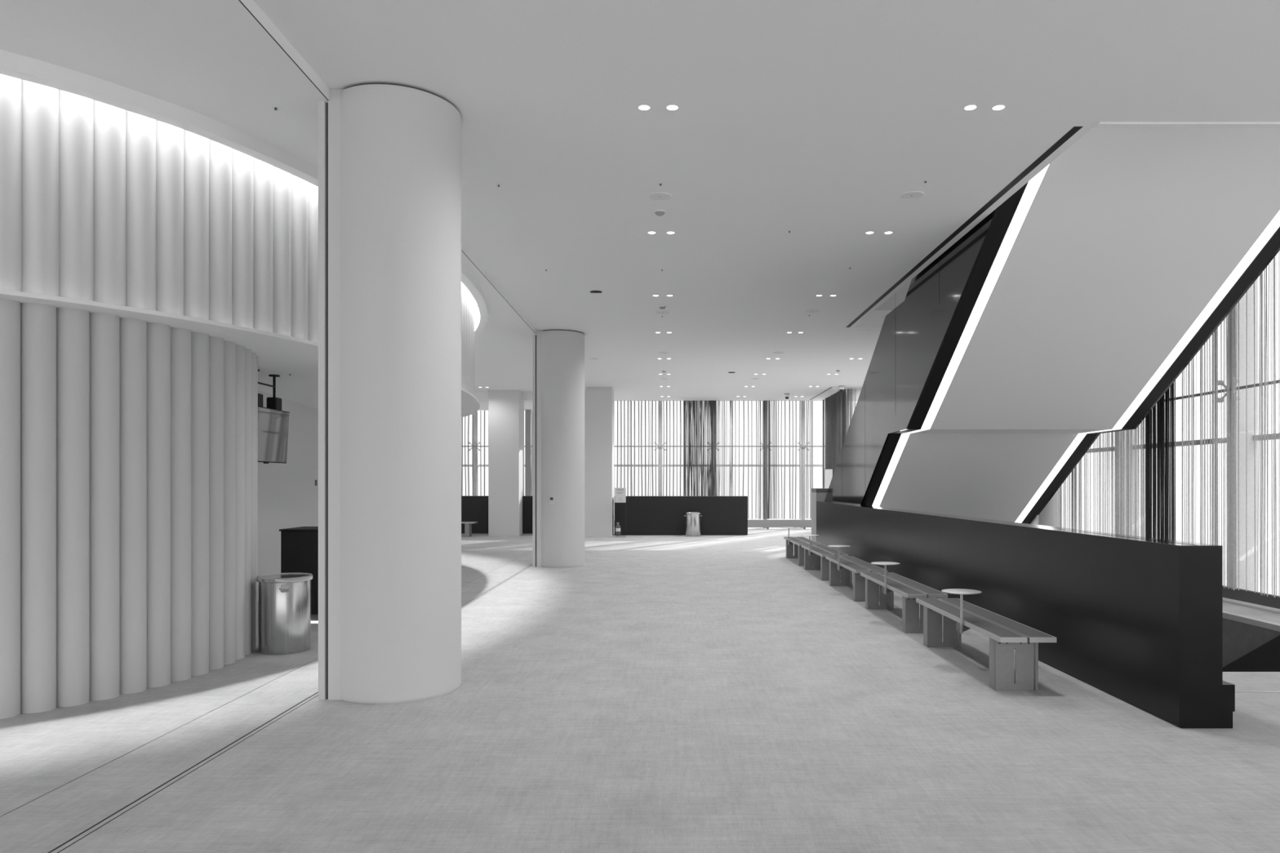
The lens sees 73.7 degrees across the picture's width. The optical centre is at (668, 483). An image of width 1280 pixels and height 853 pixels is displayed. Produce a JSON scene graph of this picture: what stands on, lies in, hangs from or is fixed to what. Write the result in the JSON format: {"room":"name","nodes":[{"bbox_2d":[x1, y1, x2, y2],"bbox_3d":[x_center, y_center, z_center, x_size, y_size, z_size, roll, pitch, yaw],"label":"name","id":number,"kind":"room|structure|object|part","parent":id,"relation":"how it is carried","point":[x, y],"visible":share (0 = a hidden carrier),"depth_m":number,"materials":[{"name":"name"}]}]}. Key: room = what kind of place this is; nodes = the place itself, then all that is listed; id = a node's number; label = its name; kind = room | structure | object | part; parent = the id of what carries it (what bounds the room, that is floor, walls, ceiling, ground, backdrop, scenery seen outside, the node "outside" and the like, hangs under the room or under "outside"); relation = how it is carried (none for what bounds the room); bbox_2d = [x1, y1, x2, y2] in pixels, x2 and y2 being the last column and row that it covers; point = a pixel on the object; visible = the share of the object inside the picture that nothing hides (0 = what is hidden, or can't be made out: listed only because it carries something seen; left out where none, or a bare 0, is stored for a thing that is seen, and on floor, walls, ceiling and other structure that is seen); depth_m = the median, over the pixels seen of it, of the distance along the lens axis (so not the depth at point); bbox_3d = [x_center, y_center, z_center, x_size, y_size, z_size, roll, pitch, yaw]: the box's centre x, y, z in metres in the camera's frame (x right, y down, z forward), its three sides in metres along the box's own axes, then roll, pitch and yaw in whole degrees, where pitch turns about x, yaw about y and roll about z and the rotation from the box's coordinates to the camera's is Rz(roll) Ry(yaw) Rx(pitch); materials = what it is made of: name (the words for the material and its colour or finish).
{"room":"lobby","nodes":[
{"label":"lobby","id":0,"kind":"room"},
{"bbox_2d":[0,297,257,719],"bbox_3d":[-5.765,0.150,6.994,4.296,2.700,4.595,0,0,0],"label":"wall","id":1,"kind":"structure","parent":0,"point":[129,446],"depth_m":5.99,"materials":[{"name":"white paint"}]},
{"bbox_2d":[0,73,474,395],"bbox_3d":[-5.138,-2.018,10.929,4.905,1.675,15.524,0,0,0],"label":"wall","id":2,"kind":"structure","parent":0,"point":[100,202],"depth_m":6.03,"materials":[{"name":"white paint"}]},
{"bbox_2d":[0,48,488,337],"bbox_3d":[-5.071,-2.700,10.967,5.181,0.320,16.067,0,0,0],"label":"cove light","id":3,"kind":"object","parent":2,"relation":"attached to","point":[11,64],"depth_m":5.94,"materials":[{"name":"paint"}]},
{"bbox_2d":[474,299,477,313],"bbox_3d":[-5.131,-2.770,10.978,4.980,0.001,15.778,0,0,0],"label":"light","id":4,"kind":"object","parent":2,"relation":"attached to","point":[475,304],"visible":0.05,"depth_m":13.39,"materials":[{"name":"white"}]},
{"bbox_2d":[0,288,479,417],"bbox_3d":[-7.300,-1.190,10.975,9.399,0.029,15.850,0,0,0],"label":"soffit","id":5,"kind":"structure","parent":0,"point":[282,355],"depth_m":7.25,"materials":[{"name":"paint"}]},
{"bbox_2d":[257,368,289,463],"bbox_3d":[-4.277,-0.691,9.000,0.126,0.969,1.000,0,0,0],"label":"wall screen","id":6,"kind":"object","parent":5,"relation":"hanging from","point":[273,422],"visible":0.6,"depth_m":9.16,"materials":[{"name":"grey metal"}]},
{"bbox_3d":[-4.285,-1.167,9.280,0.110,0.015,0.110,0,0,0],"label":"ceiling plate","id":7,"kind":"part","parent":6,"relation":"part of","materials":[{"name":"black metal"}]},
{"bbox_2d":[257,390,318,601],"bbox_3d":[-5.530,0.163,12.650,0.198,2.675,8.800,0,0,-7],"label":"wall","id":8,"kind":"structure","parent":0,"point":[288,493],"depth_m":12.05,"materials":[{"name":"paint"}]},
{"bbox_2d":[0,0,586,391],"bbox_3d":[-8.173,-2.822,11.450,11.654,0.356,33.900,0,0,0],"label":"ceiling","id":9,"kind":"structure","parent":0,"point":[212,59],"depth_m":5.41,"materials":[{"name":"paint"}]},
{"bbox_2d":[238,0,533,330],"bbox_3d":[-2.349,-2.649,9.550,0.006,0.011,29.100,0,0,0],"label":"track","id":10,"kind":"object","parent":9,"relation":"attached to","point":[238,0],"visible":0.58,"depth_m":5.42,"materials":[{"name":"black metal"}]},
{"bbox_2d":[474,391,533,410],"bbox_3d":[-8.175,-2.530,26.450,11.650,0.260,3.500,0,0,0],"label":"wall","id":11,"kind":"structure","parent":0,"point":[482,397],"depth_m":24.70,"materials":[{"name":"paint"}]},
{"bbox_2d":[461,410,484,495],"bbox_3d":[-7.684,-0.595,27.952,5.621,3.570,0.130,0,0,0],"label":"curtain","id":12,"kind":"object","parent":11,"relation":"hanging from","point":[480,411],"visible":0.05,"depth_m":27.93,"materials":[{"name":"white fabric"}]},
{"bbox_2d":[530,470,531,495],"bbox_3d":[-3.271,-0.595,27.951,2.799,3.570,0.117,0,0,0],"label":"curtain","id":13,"kind":"object","parent":11,"relation":"hanging from","point":[531,470],"visible":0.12,"depth_m":27.91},
{"bbox_2d":[462,400,825,528],"bbox_3d":[-4.350,-0.675,28.425,19.100,4.350,0.410,0,0,0],"label":"window","id":14,"kind":"structure","parent":11,"relation":"in","point":[660,446],"depth_m":28.31,"materials":[{"name":"grey metal"}]},
{"bbox_3d":[-4.350,-0.585,28.590,19.100,0.070,0.080,0,0,0],"label":"rail","id":15,"kind":"part","parent":14,"relation":"part of","materials":[{"name":"grey metal"}]},
{"bbox_3d":[-4.350,-1.215,28.254,19.100,0.034,0.032,0,0,0],"label":"joint rail","id":16,"kind":"part","parent":14,"relation":"part of","materials":[{"name":"grey metal"}]},
{"bbox_2d":[0,528,1279,852],"bbox_3d":[-3.200,1.650,11.550,21.600,0.300,34.100,0,0,0],"label":"floor","id":17,"kind":"structure","parent":0,"point":[654,694],"depth_m":4.91,"materials":[{"name":"grey carpet"}]},
{"bbox_2d":[0,671,289,817],"bbox_3d":[-3.001,1.504,9.500,0.004,0.011,29.000,0,0,0],"label":"track","id":18,"kind":"object","parent":17,"relation":"on","point":[289,672],"depth_m":4.83,"materials":[{"name":"metal"}]},
{"bbox_2d":[255,573,313,654],"bbox_3d":[-3.440,1.164,7.660,0.476,0.672,0.476,0,0,17],"label":"trash can","id":19,"kind":"object","parent":17,"relation":"on","point":[284,598],"visible":1,"depth_m":7.48,"materials":[{"name":"silver metal"}]},
{"bbox_3d":[-3.440,0.848,7.660,0.476,0.040,0.476,0,0,-24],"label":"lid","id":20,"kind":"part","parent":19,"relation":"part of","materials":[{"name":"silver metal"}]},
{"bbox_3d":[-3.355,0.922,7.469,0.064,0.065,0.016,0,0,-24],"label":"handle plate","id":21,"kind":"part","parent":19,"relation":"part of","materials":[{"name":"silver metal"}]},
{"bbox_3d":[-3.344,0.928,7.444,0.096,0.036,0.044,0,0,-24],"label":"handle","id":22,"kind":"part","parent":19,"relation":"part of","materials":[{"name":"silver metal"}]},
{"bbox_2d":[48,564,533,852],"bbox_3d":[-2.511,1.504,9.500,0.010,0.011,29.000,0,0,0],"label":"track","id":23,"kind":"object","parent":17,"relation":"on","point":[87,829],"depth_m":4.36,"materials":[{"name":"grey metal"}]},
{"bbox_2d":[279,526,318,623],"bbox_3d":[-3.580,0.998,9.445,1.180,1.004,0.630,0,0,0],"label":"counter","id":24,"kind":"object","parent":17,"relation":"on","point":[299,545],"depth_m":9.15,"materials":[{"name":"black laminate"}]},
{"bbox_2d":[279,526,318,531],"bbox_3d":[-3.580,0.505,9.449,1.180,0.019,0.622,0,0,0],"label":"countertop","id":25,"kind":"structure","parent":24,"relation":"on","point":[302,528],"depth_m":9.15,"materials":[{"name":"black laminate"}]},
{"bbox_2d":[318,82,461,703],"bbox_3d":[-1.980,-0.615,6.250,0.902,4.230,0.902,0,0,0],"label":"column","id":26,"kind":"structure","parent":17,"relation":"on","point":[389,154],"depth_m":5.87,"materials":[{"name":"paint"}]},
{"bbox_2d":[461,521,477,537],"bbox_3d":[-6.425,1.295,23.948,2.050,0.410,0.397,0,0,0],"label":"bench","id":27,"kind":"object","parent":17,"relation":"on","point":[468,525],"visible":0.48,"depth_m":23.77,"materials":[{"name":"grey metal"}]},
{"bbox_2d":[461,495,533,534],"bbox_3d":[-5.775,0.940,25.120,6.450,1.120,0.560,0,0,0],"label":"counter","id":28,"kind":"object","parent":17,"relation":"on","point":[473,508],"depth_m":24.85,"materials":[{"name":"black laminate"}]},
{"bbox_2d":[488,390,524,535],"bbox_3d":[-4.678,-0.615,24.700,0.864,4.230,0.900,0,0,0],"label":"pier","id":29,"kind":"object","parent":17,"relation":"on","point":[505,407],"visible":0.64,"depth_m":24.25,"materials":[{"name":"paint"}]},
{"bbox_2d":[533,329,584,567],"bbox_3d":[-1.980,-0.615,15.590,0.902,4.230,0.902,0,0,0],"label":"column","id":30,"kind":"structure","parent":17,"relation":"on","point":[558,355],"depth_m":15.21,"materials":[{"name":"paint"}]},
{"bbox_2d":[549,495,554,505],"bbox_3d":[-2.070,0.307,15.148,0.090,0.165,0.036,0,0,0],"label":"card reader","id":31,"kind":"object","parent":30,"relation":"attached to","point":[551,497],"visible":1,"depth_m":15.13,"materials":[{"name":"paint"}]},
{"bbox_2d":[584,386,613,535],"bbox_3d":[-2.035,-0.615,24.700,0.870,4.230,0.900,0,0,0],"label":"pier","id":32,"kind":"object","parent":17,"relation":"on","point":[598,401],"visible":0.79,"depth_m":24.25,"materials":[{"name":"paint"}]},
{"bbox_2d":[614,488,626,537],"bbox_3d":[-1.340,0.815,23.720,0.310,1.370,0.300,0,0,0],"label":"sign stand","id":33,"kind":"object","parent":17,"relation":"on","point":[620,493],"visible":0.99,"depth_m":23.81,"materials":[{"name":"metal"}]},
{"bbox_3d":[-1.486,0.800,23.843,0.012,1.320,0.015,0,0,0],"label":"post","id":34,"kind":"part","parent":33,"relation":"part of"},
{"bbox_2d":[615,522,621,536],"bbox_3d":[-1.389,1.278,23.661,0.145,0.364,0.142,0,0,-24],"label":"fire extinguisher","id":35,"kind":"object","parent":33,"relation":"on","point":[618,527],"visible":1,"depth_m":23.60,"materials":[{"name":"metal"}]},
{"bbox_3d":[-1.194,0.800,23.843,0.012,1.320,0.015,0,0,0],"label":"post","id":36,"kind":"part","parent":33,"relation":"part of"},
{"bbox_2d":[615,496,747,535],"bbox_3d":[0.365,0.940,24.775,3.830,1.120,0.550,0,0,0],"label":"counter","id":37,"kind":"object","parent":17,"relation":"on","point":[645,515],"depth_m":24.50,"materials":[{"name":"black laminate"}]},
{"bbox_2d":[684,511,702,536],"bbox_3d":[0.700,1.164,24.100,0.476,0.672,0.476,0,0,45],"label":"trash can","id":38,"kind":"object","parent":17,"relation":"on","point":[692,518],"visible":1,"depth_m":23.91,"materials":[{"name":"silver metal"}]},
{"bbox_3d":[0.700,0.848,24.100,0.476,0.040,0.476,0,0,0],"label":"lid","id":39,"kind":"part","parent":38,"relation":"part of","materials":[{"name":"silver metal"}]},
{"bbox_2d":[613,520,811,528],"bbox_3d":[-4.225,1.350,27.880,18.550,0.300,0.060,0,0,0],"label":"panel","id":40,"kind":"object","parent":17,"relation":"on","point":[751,523],"visible":0.12,"depth_m":27.85,"materials":[{"name":"metal"}]},
{"bbox_2d":[524,409,531,495],"bbox_3d":[-4.590,-0.600,27.950,0.180,3.600,0.100,0,0,0],"label":"window panel","id":41,"kind":"object","parent":40,"relation":"on","point":[527,412],"visible":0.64,"depth_m":27.90,"materials":[{"name":"glass"}]},
{"bbox_2d":[781,527,821,565],"bbox_3d":[2.459,1.179,16.305,0.562,0.642,2.050,0,0,0],"label":"bench","id":42,"kind":"object","parent":17,"relation":"on","point":[798,542],"visible":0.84,"depth_m":16.41,"materials":[{"name":"grey wood"}]},
{"bbox_2d":[811,488,828,542],"bbox_3d":[3.376,0.807,18.340,0.504,1.385,0.604,0,0,0],"label":"block","id":43,"kind":"object","parent":17,"relation":"on","point":[817,494],"visible":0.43,"depth_m":18.17,"materials":[{"name":"metal"}]},
{"bbox_2d":[824,468,833,488],"bbox_3d":[4.520,0.550,24.000,0.280,1.900,0.340,0,0,-32],"label":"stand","id":44,"kind":"object","parent":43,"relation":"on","point":[828,473],"visible":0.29,"depth_m":24.00,"materials":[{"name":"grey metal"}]},
{"bbox_2d":[800,534,848,580],"bbox_3d":[2.459,1.179,14.005,0.562,0.642,2.050,0,0,0],"label":"bench","id":45,"kind":"object","parent":17,"relation":"on","point":[820,552],"visible":0.85,"depth_m":14.04,"materials":[{"name":"grey wood"}]},
{"bbox_3d":[2.330,1.030,14.050,0.018,0.329,0.018,0,0,0],"label":"table post","id":46,"kind":"part","parent":45,"relation":"part of","materials":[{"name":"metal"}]},
{"bbox_2d":[825,545,887,601],"bbox_3d":[2.459,1.179,11.685,0.562,0.642,2.050,0,0,0],"label":"bench","id":47,"kind":"object","parent":17,"relation":"on","point":[846,564],"visible":0.84,"depth_m":11.64,"materials":[{"name":"grey wood"}]},
{"bbox_3d":[2.330,1.030,11.650,0.018,0.329,0.018,0,0,0],"label":"table post","id":48,"kind":"part","parent":47,"relation":"part of","materials":[{"name":"metal"}]},
{"bbox_2d":[860,561,947,633],"bbox_3d":[2.459,1.179,9.385,0.562,0.642,2.050,0,0,0],"label":"bench","id":49,"kind":"object","parent":17,"relation":"on","point":[890,583],"visible":0.96,"depth_m":9.09,"materials":[{"name":"grey wood"}]},
{"bbox_3d":[2.330,1.030,9.156,0.018,0.329,0.018,0,0,0],"label":"table post","id":50,"kind":"part","parent":49,"relation":"part of","materials":[{"name":"metal"}]},
{"bbox_2d":[915,588,1056,690],"bbox_3d":[2.459,1.179,7.045,0.562,0.642,2.050,0,0,0],"label":"bench","id":51,"kind":"object","parent":17,"relation":"on","point":[1005,634],"visible":1,"depth_m":6.41,"materials":[{"name":"wood"}]},
{"bbox_3d":[2.330,1.030,6.780,0.018,0.329,0.018,0,0,0],"label":"table post","id":52,"kind":"part","parent":51,"relation":"part of","materials":[{"name":"metal"}]},
{"bbox_2d":[816,501,1235,728],"bbox_3d":[3.293,0.942,11.607,0.339,1.117,12.785,0,0,0],"label":"parapet","id":53,"kind":"object","parent":17,"relation":"on","point":[1138,620],"visible":0.89,"depth_m":6.32,"materials":[{"name":"black metal"}]},
{"bbox_3d":[3.130,0.935,15.799,0.012,1.105,4.400,0,0,0],"label":"cladding panel","id":54,"kind":"part","parent":53,"relation":"part of","materials":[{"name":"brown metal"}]},
{"bbox_3d":[3.130,0.935,11.717,0.012,1.105,3.757,0,0,0],"label":"cladding panel","id":55,"kind":"part","parent":53,"relation":"part of","materials":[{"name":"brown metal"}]},
{"bbox_3d":[3.130,0.935,7.525,0.012,1.105,4.620,0,0,0],"label":"cladding panel","id":56,"kind":"part","parent":53,"relation":"part of","materials":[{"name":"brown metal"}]},
{"bbox_3d":[3.261,0.942,5.231,0.251,1.117,0.032,0,0,0],"label":"panel","id":57,"kind":"part","parent":53,"relation":"part of","materials":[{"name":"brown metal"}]},
{"bbox_2d":[1038,488,1059,527],"bbox_3d":[6.880,-0.615,15.750,0.700,4.230,0.700,0,0,0],"label":"column","id":58,"kind":"structure","parent":17,"relation":"on","point":[1046,517],"depth_m":15.41,"materials":[{"name":"paint"}]},
{"bbox_2d":[824,126,1279,524],"bbox_3d":[4.892,-2.123,12.290,3.187,7.254,11.480,0,0,0],"label":"escalator","id":59,"kind":"structure","parent":17,"relation":"on","point":[1062,318],"depth_m":10.06,"materials":[{"name":"metal"}]},
{"bbox_3d":[3.315,-2.684,12.290,0.030,6.131,11.480,0,0,0],"label":"panel","id":60,"kind":"part","parent":59,"relation":"part of","materials":[{"name":"glass"}]},
{"bbox_3d":[6.471,-2.125,12.290,0.030,7.250,11.480,0,0,0],"label":"panel","id":61,"kind":"part","parent":59,"relation":"part of","materials":[{"name":"metal"}]},
{"bbox_2d":[1222,635,1279,680],"bbox_3d":[4.910,2.320,9.930,2.900,4.160,6.900,0,0,0],"label":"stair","id":62,"kind":"structure","parent":17,"relation":"attached to","point":[1263,663],"depth_m":8.90,"materials":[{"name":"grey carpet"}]},
{"bbox_2d":[1222,585,1279,608],"bbox_3d":[7.090,1.407,12.800,0.060,0.185,23.200,0,0,0],"label":"panel","id":63,"kind":"object","parent":17,"relation":"on","point":[1248,596],"visible":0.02,"depth_m":10.32,"materials":[{"name":"metal"}]},
{"bbox_2d":[1235,691,1279,692],"bbox_3d":[4.915,1.503,6.122,2.970,0.014,0.015,0,0,0],"label":"trim","id":64,"kind":"structure","parent":17,"relation":"on","point":[1235,691],"depth_m":6.12,"materials":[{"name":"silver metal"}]},
{"bbox_2d":[253,0,1279,400],"bbox_3d":[2.627,-2.880,11.450,9.946,0.300,33.900,0,0,0],"label":"ceiling","id":65,"kind":"structure","parent":0,"point":[811,119],"depth_m":6.47,"materials":[{"name":"paint"}]},
{"bbox_2d":[589,289,603,293],"bbox_3d":[-1.030,-2.719,12.160,0.200,0.022,0.200,0,0,0],"label":"recessed light","id":66,"kind":"object","parent":65,"relation":"in","point":[592,291],"visible":1,"depth_m":12.10,"materials":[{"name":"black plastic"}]},
{"bbox_2d":[637,104,650,110],"bbox_3d":[-0.175,-2.729,6.200,0.097,0.004,0.097,0,0,0],"label":"recessed light","id":67,"kind":"object","parent":65,"relation":"in","point":[642,107],"visible":1,"depth_m":6.20,"materials":[{"name":"white plastic"}]},
{"bbox_2d":[613,400,684,501],"bbox_3d":[-0.636,-0.757,27.952,2.342,3.895,0.136,0,0,0],"label":"curtain","id":68,"kind":"object","parent":65,"relation":"hanging from","point":[630,402],"visible":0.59,"depth_m":27.92,"materials":[{"name":"white fabric"}]},
{"bbox_2d":[647,191,672,200],"bbox_3d":[-0.080,-2.727,8.120,0.236,0.009,0.236,0,0,0],"label":"ceiling speaker","id":69,"kind":"object","parent":65,"relation":"attached to","point":[657,196],"visible":1,"depth_m":8.11,"materials":[{"name":"plastic"}]},
{"bbox_2d":[648,193,671,199],"bbox_3d":[-0.080,-2.728,8.120,0.212,0.005,0.212,0,0,0],"label":"grille","id":70,"kind":"object","parent":69,"relation":"attached to","point":[651,196],"depth_m":8.11,"materials":[{"name":"metal"}]},
{"bbox_2d":[654,208,665,216],"bbox_3d":[-0.085,-2.708,8.560,0.110,0.044,0.110,0,0,0],"label":"smoke detector","id":71,"kind":"object","parent":65,"relation":"attached to","point":[660,212],"visible":1,"depth_m":8.53,"materials":[{"name":"white plastic"}]},
{"bbox_2d":[658,305,666,309],"bbox_3d":[-0.090,-2.708,13.170,0.110,0.044,0.110,0,0,0],"label":"smoke detector","id":72,"kind":"object","parent":65,"relation":"attached to","point":[661,307],"visible":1,"depth_m":13.13,"materials":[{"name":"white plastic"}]},
{"bbox_2d":[666,231,675,234],"bbox_3d":[0.026,-2.729,9.300,0.097,0.004,0.097,0,0,0],"label":"recessed light","id":73,"kind":"object","parent":65,"relation":"in","point":[669,232],"visible":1,"depth_m":9.30,"materials":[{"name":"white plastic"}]},
{"bbox_2d":[666,104,679,110],"bbox_3d":[0.030,-2.729,6.200,0.097,0.004,0.097,0,0,0],"label":"recessed light","id":74,"kind":"object","parent":65,"relation":"in","point":[672,107],"visible":1,"depth_m":6.20,"materials":[{"name":"white plastic"}]},
{"bbox_2d":[684,400,716,496],"bbox_3d":[1.056,-0.758,27.951,1.081,3.895,0.114,0,0,0],"label":"curtain","id":75,"kind":"object","parent":65,"relation":"hanging from","point":[694,451],"visible":0.69,"depth_m":27.92,"materials":[{"name":"black fabric"}]},
{"bbox_2d":[716,400,761,519],"bbox_3d":[2.321,-0.759,27.948,1.460,3.892,0.095,0,0,0],"label":"curtain","id":76,"kind":"object","parent":65,"relation":"hanging from","point":[759,466],"visible":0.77,"depth_m":27.94,"materials":[{"name":"white fabric"}]},
{"bbox_2d":[762,400,777,519],"bbox_3d":[3.328,-0.758,27.947,0.460,3.895,0.105,0,0,0],"label":"curtain","id":77,"kind":"object","parent":65,"relation":"hanging from","point":[766,404],"visible":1,"depth_m":27.94,"materials":[{"name":"grey fabric"}]},
{"bbox_2d":[784,393,789,399],"bbox_3d":[3.630,-2.647,26.100,0.170,0.166,0.170,0,0,0],"label":"security camera","id":78,"kind":"object","parent":65,"relation":"attached to","point":[786,395],"visible":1,"depth_m":26.05,"materials":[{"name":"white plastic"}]},
{"bbox_2d":[777,400,813,519],"bbox_3d":[4.169,-0.760,27.940,1.160,3.891,0.113,0,0,0],"label":"curtain","id":79,"kind":"object","parent":65,"relation":"hanging from","point":[778,400],"visible":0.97,"depth_m":27.96,"materials":[{"name":"white fabric"}]},
{"bbox_2d":[809,386,832,399],"bbox_3d":[5.810,-2.734,26.095,2.380,0.012,3.710,0,0,0],"label":"ceiling slot","id":80,"kind":"structure","parent":65,"relation":"attached to","point":[830,387],"depth_m":25.85,"materials":[{"name":"metal"}]},
{"bbox_2d":[822,389,845,488],"bbox_3d":[5.050,-0.755,26.140,0.120,3.890,3.217,0,0,0],"label":"curtain","id":81,"kind":"object","parent":65,"relation":"hanging from","point":[835,404],"visible":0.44,"depth_m":25.80,"materials":[{"name":"grey fabric"}]},
{"bbox_2d":[838,386,844,391],"bbox_3d":[4.870,-2.647,24.000,0.170,0.166,0.170,0,0,0],"label":"security camera","id":82,"kind":"object","parent":65,"relation":"attached to","point":[841,388],"visible":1,"depth_m":23.95,"materials":[{"name":"plastic"}]},
{"bbox_2d":[846,388,855,432],"bbox_3d":[6.076,-0.756,24.451,1.934,3.889,0.108,0,0,0],"label":"curtain","id":83,"kind":"object","parent":65,"relation":"hanging from","point":[848,389],"visible":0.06,"depth_m":24.45,"materials":[{"name":"grey fabric"}]},
{"bbox_2d":[898,191,924,199],"bbox_3d":[2.307,-2.727,8.090,0.236,0.009,0.236,0,0,0],"label":"ceiling speaker","id":84,"kind":"object","parent":65,"relation":"attached to","point":[910,195],"visible":1,"depth_m":8.09,"materials":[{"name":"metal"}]},
{"bbox_2d":[845,126,1082,327],"bbox_3d":[3.140,-2.734,10.740,0.068,0.012,8.420,0,0,0],"label":"ceiling slot","id":85,"kind":"structure","parent":65,"relation":"attached to","point":[1074,129],"depth_m":8.46,"materials":[{"name":"black"}]},
{"bbox_2d":[963,104,977,110],"bbox_3d":[2.195,-2.729,6.200,0.097,0.004,0.097,0,0,0],"label":"recessed light","id":86,"kind":"object","parent":65,"relation":"in","point":[971,107],"visible":1,"depth_m":6.20,"materials":[{"name":"white plastic"}]},
{"bbox_2d":[991,104,1005,110],"bbox_3d":[2.400,-2.729,6.200,0.097,0.004,0.097,0,0,0],"label":"recessed light","id":87,"kind":"object","parent":65,"relation":"in","point":[997,107],"visible":1,"depth_m":6.20,"materials":[{"name":"white plastic"}]},
{"bbox_2d":[1055,419,1143,537],"bbox_3d":[7.000,-2.535,13.973,0.077,7.730,2.858,0,0,0],"label":"curtain","id":88,"kind":"object","parent":65,"relation":"hanging from","point":[1120,435],"visible":0.15,"depth_m":13.39,"materials":[{"name":"white fabric"}]},
{"bbox_2d":[1143,382,1175,540],"bbox_3d":[7.000,-2.535,12.152,0.083,7.730,0.768,0,0,0],"label":"curtain","id":89,"kind":"object","parent":65,"relation":"hanging from","point":[1159,422],"visible":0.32,"depth_m":12.11,"materials":[{"name":"black fabric"}]},
{"bbox_2d":[1094,121,1279,128],"bbox_3d":[5.380,-2.728,6.488,4.240,0.025,0.076,0,0,0],"label":"trim","id":90,"kind":"structure","parent":65,"relation":"attached to","point":[1101,124],"depth_m":6.47,"materials":[{"name":"paint"}]},
{"bbox_2d":[1182,301,1239,590],"bbox_3d":[7.000,-0.450,10.985,0.076,3.529,1.141,0,0,0],"label":"curtain","id":91,"kind":"object","parent":65,"relation":"hanging from","point":[1233,417],"depth_m":10.90,"materials":[{"name":"white fabric"}]},
{"bbox_2d":[1253,257,1279,597],"bbox_3d":[7.000,-0.637,9.929,0.076,3.905,0.420,0,0,0],"label":"curtain","id":92,"kind":"object","parent":65,"relation":"hanging from","point":[1262,497],"depth_m":10.02,"materials":[{"name":"white fabric"}]},
{"bbox_3d":[-0.090,-2.727,13.620,0.236,0.009,0.236,0,0,0],"label":"ceiling speaker","id":93,"kind":"object","parent":65,"relation":"attached to","visible":0},
{"bbox_2d":[656,311,669,313],"bbox_3d":[-0.090,-2.728,13.620,0.212,0.005,0.212,0,0,0],"label":"grille","id":94,"kind":"object","parent":93,"relation":"attached to","point":[657,312],"depth_m":13.61,"materials":[{"name":"metal"}]},
{"bbox_3d":[2.290,-2.727,13.550,0.236,0.009,0.236,0,0,0],"label":"ceiling speaker","id":95,"kind":"object","parent":65,"relation":"attached to","visible":0},
{"bbox_2d":[805,310,818,312],"bbox_3d":[2.290,-2.728,13.550,0.212,0.005,0.212,0,0,0],"label":"grille","id":96,"kind":"object","parent":95,"relation":"attached to","point":[807,311],"depth_m":13.55,"materials":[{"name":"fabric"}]},
{"bbox_2d":[845,395,847,435],"bbox_3d":[5.375,-0.675,26.475,0.410,4.350,3.550,0,0,0],"label":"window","id":97,"kind":"structure","parent":0,"point":[846,395],"depth_m":26.39,"materials":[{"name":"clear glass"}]},
{"bbox_2d":[875,279,911,310],"bbox_3d":[5.580,-4.865,15.090,4.640,3.670,0.180,0,0,0],"label":"wall","id":98,"kind":"structure","parent":0,"point":[899,296],"depth_m":15.00,"materials":[{"name":"paint"}]},
{"bbox_2d":[1086,278,1279,591],"bbox_3d":[7.475,-2.600,12.850,0.410,8.200,23.700,0,0,0],"label":"window","id":99,"kind":"structure","parent":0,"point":[1242,302],"depth_m":11.08,"materials":[{"name":"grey glass"}]},
{"bbox_3d":[7.640,-0.585,12.850,0.080,0.070,23.700,0,0,0],"label":"rail","id":100,"kind":"part","parent":99,"relation":"part of","materials":[{"name":"grey metal"}]},
{"bbox_3d":[7.304,-1.215,12.850,0.032,0.034,23.700,0,0,0],"label":"joint rail","id":101,"kind":"part","parent":99,"relation":"part of","materials":[{"name":"grey metal"}]},
{"bbox_2d":[1222,617,1279,666],"bbox_3d":[6.400,3.006,10.725,0.040,2.988,8.490,0,0,0],"label":"wall","id":102,"kind":"structure","parent":0,"point":[1239,639],"depth_m":9.52,"materials":[{"name":"grey paint"}]},
{"bbox_2d":[1222,610,1279,631],"bbox_3d":[6.421,1.519,10.725,0.098,0.062,8.490,0,0,0],"label":"trim","id":103,"kind":"structure","parent":102,"relation":"attached to","point":[1229,615],"depth_m":9.33,"materials":[{"name":"metal"}]},
{"label":"outside","id":104,"kind":"structure","parent":0,"visible":0},
{"bbox_2d":[1081,250,1279,588],"bbox_3d":[15.000,-3.500,8.000,1.000,12.000,44.000,0,0,0],"label":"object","id":105,"kind":"object","parent":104,"point":[1269,305],"depth_m":22.77,"materials":[{"name":"white fabric"}]}
]}

